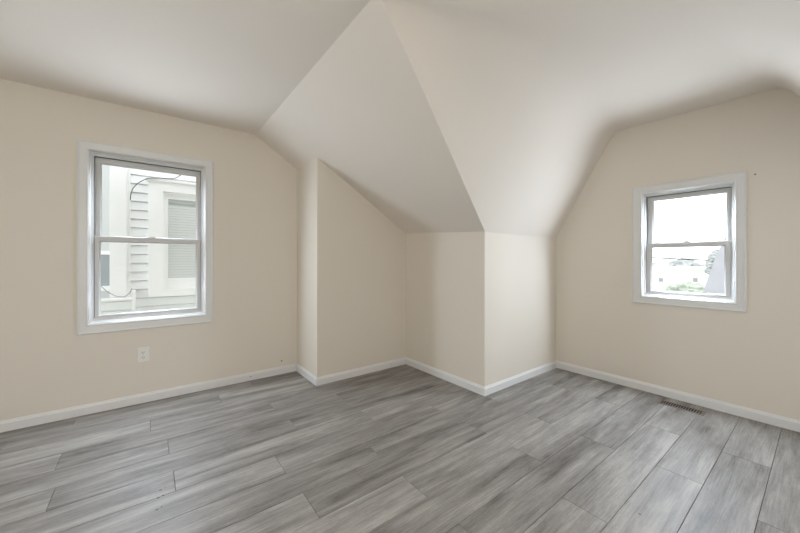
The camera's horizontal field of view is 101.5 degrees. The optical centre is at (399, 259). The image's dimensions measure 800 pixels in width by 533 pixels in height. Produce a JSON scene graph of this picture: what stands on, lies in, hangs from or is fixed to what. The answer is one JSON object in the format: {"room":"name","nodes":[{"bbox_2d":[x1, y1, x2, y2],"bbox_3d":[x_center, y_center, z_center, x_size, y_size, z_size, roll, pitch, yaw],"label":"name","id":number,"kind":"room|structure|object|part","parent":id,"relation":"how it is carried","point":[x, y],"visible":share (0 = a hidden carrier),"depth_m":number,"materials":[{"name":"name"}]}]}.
{"room":"empty attic bedroom","nodes":[
{"label":"empty attic bedroom","id":0,"kind":"room"},
{"bbox_2d":[0,79,296,420],"bbox_3d":[-2.229,-0.049,2.593,3.101,2.511,0.140,0,0,-38],"label":"wall","id":1,"kind":"structure","parent":0,"point":[45,366],"depth_m":2.50,"materials":[{"name":"beige paint"}]},
{"bbox_2d":[137,347,148,362],"bbox_3d":[-2.063,0.763,2.628,0.076,0.117,0.009,0,0,-38],"label":"wall outlet","id":2,"kind":"object","parent":1,"relation":"attached to","point":[142,353],"visible":1,"depth_m":2.63,"materials":[{"name":"white plastic"}]},
{"bbox_2d":[77,139,212,334],"bbox_3d":[-2.067,-0.165,2.725,0.873,1.436,0.187,0,0,-38],"label":"window","id":3,"kind":"structure","parent":1,"relation":"in","point":[91,156],"depth_m":2.56,"materials":[{"name":"white plastic"}]},
{"bbox_3d":[-2.047,0.129,2.694,0.687,0.618,0.026,0,0,-38],"label":"sash","id":4,"kind":"part","parent":3,"relation":"part of","materials":[{"name":"glass"}]},
{"bbox_3d":[-2.062,-0.466,2.722,0.690,0.634,0.026,0,0,-38],"label":"sash","id":5,"kind":"part","parent":3,"relation":"part of","materials":[{"name":"white plastic"}]},
{"bbox_2d":[0,363,296,432],"bbox_3d":[-2.184,1.110,2.533,2.821,0.074,0.012,0,0,-38],"label":"baseboard","id":6,"kind":"structure","parent":1,"relation":"attached to","point":[66,413],"depth_m":2.58,"materials":[{"name":"white wood"}]},
{"bbox_2d":[297,158,316,376],"bbox_3d":[-0.900,-0.047,3.292,0.140,2.511,0.650,0,0,-38],"label":"wall","id":7,"kind":"structure","parent":0,"point":[307,174],"depth_m":3.18,"materials":[{"name":"beige paint"}]},
{"bbox_2d":[296,364,316,385],"bbox_3d":[-0.915,1.111,3.185,0.012,0.074,0.522,0,0,-38],"label":"baseboard","id":8,"kind":"structure","parent":7,"relation":"attached to","point":[309,376],"depth_m":3.16,"materials":[{"name":"white wood"}]},
{"bbox_2d":[317,158,405,376],"bbox_3d":[-0.332,-0.046,3.406,1.179,2.511,0.140,0,0,-38],"label":"wall","id":9,"kind":"structure","parent":0,"point":[361,252],"depth_m":3.23,"materials":[{"name":"beige paint"}]},
{"bbox_2d":[316,357,405,385],"bbox_3d":[-0.348,1.112,3.299,1.052,0.074,0.012,0,0,-38],"label":"baseboard","id":10,"kind":"structure","parent":9,"relation":"attached to","point":[355,372],"depth_m":3.25,"materials":[{"name":"white wood"}]},
{"bbox_2d":[0,0,799,237],"bbox_3d":[0.165,-0.675,1.320,5.167,1.053,4.894,0,0,-38],"label":"ceiling","id":11,"kind":"structure","parent":0,"point":[492,116],"depth_m":2.02,"materials":[{"name":"white paint"}]},
{"bbox_2d":[0,364,799,532],"bbox_3d":[0.160,1.180,1.306,5.147,0.060,4.874,0,0,-38],"label":"floor","id":12,"kind":"structure","parent":0,"point":[405,448],"depth_m":1.82,"materials":[{"name":"grey laminate"}]},
{"bbox_2d":[657,399,705,415],"bbox_3d":[2.195,1.151,2.557,0.096,0.004,0.280,0,0,-38],"label":"floor vent","id":13,"kind":"object","parent":12,"relation":"in","point":[678,406],"visible":1,"depth_m":2.55,"materials":[{"name":"beige metal"}]},
{"bbox_2d":[661,400,701,412],"bbox_3d":[2.195,1.149,2.557,0.068,0.001,0.253,0,0,-38],"label":"grille","id":14,"kind":"object","parent":13,"relation":"attached to","point":[678,406],"depth_m":2.55,"materials":[{"name":"beige metal"}]},
{"bbox_2d":[406,231,484,385],"bbox_3d":[0.406,-0.045,3.298,0.140,2.511,1.210,0,0,-38],"label":"wall","id":15,"kind":"structure","parent":0,"point":[445,271],"depth_m":3.13,"materials":[{"name":"beige paint"}]},
{"bbox_2d":[406,357,484,395],"bbox_3d":[0.390,1.113,3.192,0.012,0.074,1.082,0,0,-38],"label":"baseboard","id":16,"kind":"structure","parent":15,"relation":"attached to","point":[466,384],"depth_m":3.10,"materials":[{"name":"white wood"}]},
{"bbox_2d":[484,232,555,386],"bbox_3d":[1.210,-0.044,3.241,1.347,2.511,0.140,0,0,-38],"label":"wall","id":17,"kind":"structure","parent":0,"point":[520,270],"depth_m":3.08,"materials":[{"name":"beige paint"}]},
{"bbox_2d":[485,360,556,395],"bbox_3d":[1.194,1.115,3.135,1.219,0.074,0.012,0,0,-38],"label":"baseboard","id":18,"kind":"structure","parent":17,"relation":"attached to","point":[510,381],"depth_m":3.07,"materials":[{"name":"white wood"}]},
{"bbox_2d":[556,88,799,420],"bbox_3d":[2.383,-0.042,2.705,0.140,2.511,2.420,0,0,-38],"label":"wall","id":19,"kind":"structure","parent":0,"point":[751,358],"depth_m":2.61,"materials":[{"name":"beige paint"}]},
{"bbox_2d":[556,360,799,431],"bbox_3d":[2.320,1.116,2.658,0.012,0.074,2.140,0,0,-38],"label":"baseboard","id":20,"kind":"structure","parent":19,"relation":"attached to","point":[768,418],"depth_m":2.62,"materials":[{"name":"white wood"}]},
{"bbox_2d":[632,171,746,311],"bbox_3d":[2.380,-0.133,2.719,0.187,1.034,0.712,0,0,-38],"label":"window","id":21,"kind":"structure","parent":19,"relation":"in","point":[734,298],"depth_m":2.61,"materials":[{"name":"white plastic"}]},
{"bbox_3d":[2.388,-0.131,2.718,0.176,0.981,0.659,0,0,-38],"label":"frame","id":22,"kind":"part","parent":21,"relation":"part of","materials":[{"name":"white plastic"}]},
{"bbox_3d":[2.352,0.069,2.693,0.026,0.426,0.530,0,0,-38],"label":"sash","id":23,"kind":"part","parent":21,"relation":"part of","materials":[{"name":"glass"}]},
{"bbox_3d":[2.380,-0.334,2.710,0.026,0.436,0.532,0,0,-38],"label":"sash","id":24,"kind":"part","parent":21,"relation":"part of","materials":[{"name":"white plastic"}]},
{"label":"outside","id":25,"kind":"structure","parent":0,"visible":0},
{"bbox_3d":[39.658,4.359,30.442,220.000,0.300,240.000,0,0,-38],"label":"ground","id":26,"kind":"structure","parent":25,"visible":0},
{"bbox_2d":[101,165,195,313],"bbox_3d":[-4.092,0.434,5.085,7.100,7.420,3.350,0,0,-38],"label":"neighbor house","id":27,"kind":"structure","parent":26,"relation":"on","point":[160,276],"depth_m":4.11,"materials":[{"name":"white plastic"}]},
{"bbox_3d":[-4.021,0.137,4.120,0.567,0.415,0.008,0,0,-38],"label":"pane","id":28,"kind":"part","parent":27,"relation":"part of","materials":[{"name":"grey glass"}]},
{"bbox_3d":[-4.404,0.493,3.881,1.540,7.300,0.080,0,0,-38],"label":"bay panel","id":29,"kind":"part","parent":27,"relation":"part of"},
{"bbox_2d":[101,286,132,296],"bbox_3d":[-3.339,0.358,3.841,0.308,0.175,0.009,0,0,-38],"label":"cable","id":30,"kind":"object","parent":27,"relation":"on","point":[101,286],"visible":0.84,"depth_m":3.85,"materials":[{"name":"grey rubber"}]},
{"bbox_3d":[-3.219,2.258,3.952,0.034,3.775,0.215,0,0,-38],"label":"corner post","id":31,"kind":"part","parent":27,"relation":"part of","materials":[{"name":"white wood"}]},
{"bbox_2d":[130,175,180,199],"bbox_3d":[-2.942,-0.947,4.138,0.733,0.465,0.009,0,0,-38],"label":"cable","id":32,"kind":"object","parent":27,"relation":"attached to","point":[179,175],"visible":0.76,"depth_m":3.99,"materials":[{"name":"black rubber"}]},
{"bbox_3d":[-2.763,-0.244,4.420,0.722,1.260,0.062,0,0,-38],"label":"frame","id":33,"kind":"part","parent":27,"relation":"part of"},
{"bbox_3d":[-2.759,-0.277,4.417,0.620,1.035,0.004,0,0,-38],"label":"pane","id":34,"kind":"part","parent":27,"relation":"part of","materials":[{"name":"grey glass"}]},
{"bbox_2d":[168,206,195,276],"bbox_3d":[-2.758,-0.236,4.413,0.603,0.927,0.004,0,0,-38],"label":"blind","id":35,"kind":"object","parent":27,"relation":"hanging from","point":[181,219],"depth_m":4.32,"materials":[{"name":"white plastic"}]},
{"bbox_2d":[653,266,708,289],"bbox_3d":[21.305,2.372,26.438,6.600,3.620,10.400,0,0,-38],"label":"house","id":36,"kind":"structure","parent":26,"relation":"on","point":[663,276],"depth_m":23.57,"materials":[{"name":"white paint"}]},
{"bbox_2d":[662,281,706,292],"bbox_3d":[16.013,2.596,18.556,0.959,2.837,2.241,0,0,-38],"label":"tree","id":37,"kind":"object","parent":26,"relation":"on","point":[688,286],"visible":0.36,"depth_m":18.17,"materials":[{"name":"green plant"}]},
{"bbox_2d":[668,258,703,266],"bbox_3d":[34.783,1.960,40.039,2.366,4.484,3.934,0,0,-38],"label":"tree","id":38,"kind":"object","parent":26,"relation":"on","point":[690,263],"visible":0.3,"depth_m":39.47,"materials":[{"name":"green plant"}]},
{"bbox_2d":[704,249,718,273],"bbox_3d":[11.915,1.878,12.431,0.473,4.580,0.498,0,0,-38],"label":"tree","id":39,"kind":"object","parent":26,"relation":"on","point":[711,257],"visible":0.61,"depth_m":12.41,"materials":[{"name":"green plant"}]},
{"bbox_2d":[703,237,725,293],"bbox_3d":[10.556,1.691,9.238,5.000,4.950,2.120,0,0,-38],"label":"gabled house","id":40,"kind":"structure","parent":26,"relation":"on","point":[714,284],"depth_m":8.34,"materials":[{"name":"grey"}]},
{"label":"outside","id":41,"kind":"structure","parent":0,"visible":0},
{"bbox_2d":[653,257,708,260],"bbox_3d":[12.061,-0.290,17.135,0.054,1.869,28.503,0,0,-38],"label":"utility wire","id":42,"kind":"object","parent":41,"point":[653,257],"visible":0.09,"depth_m":15.48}
]}

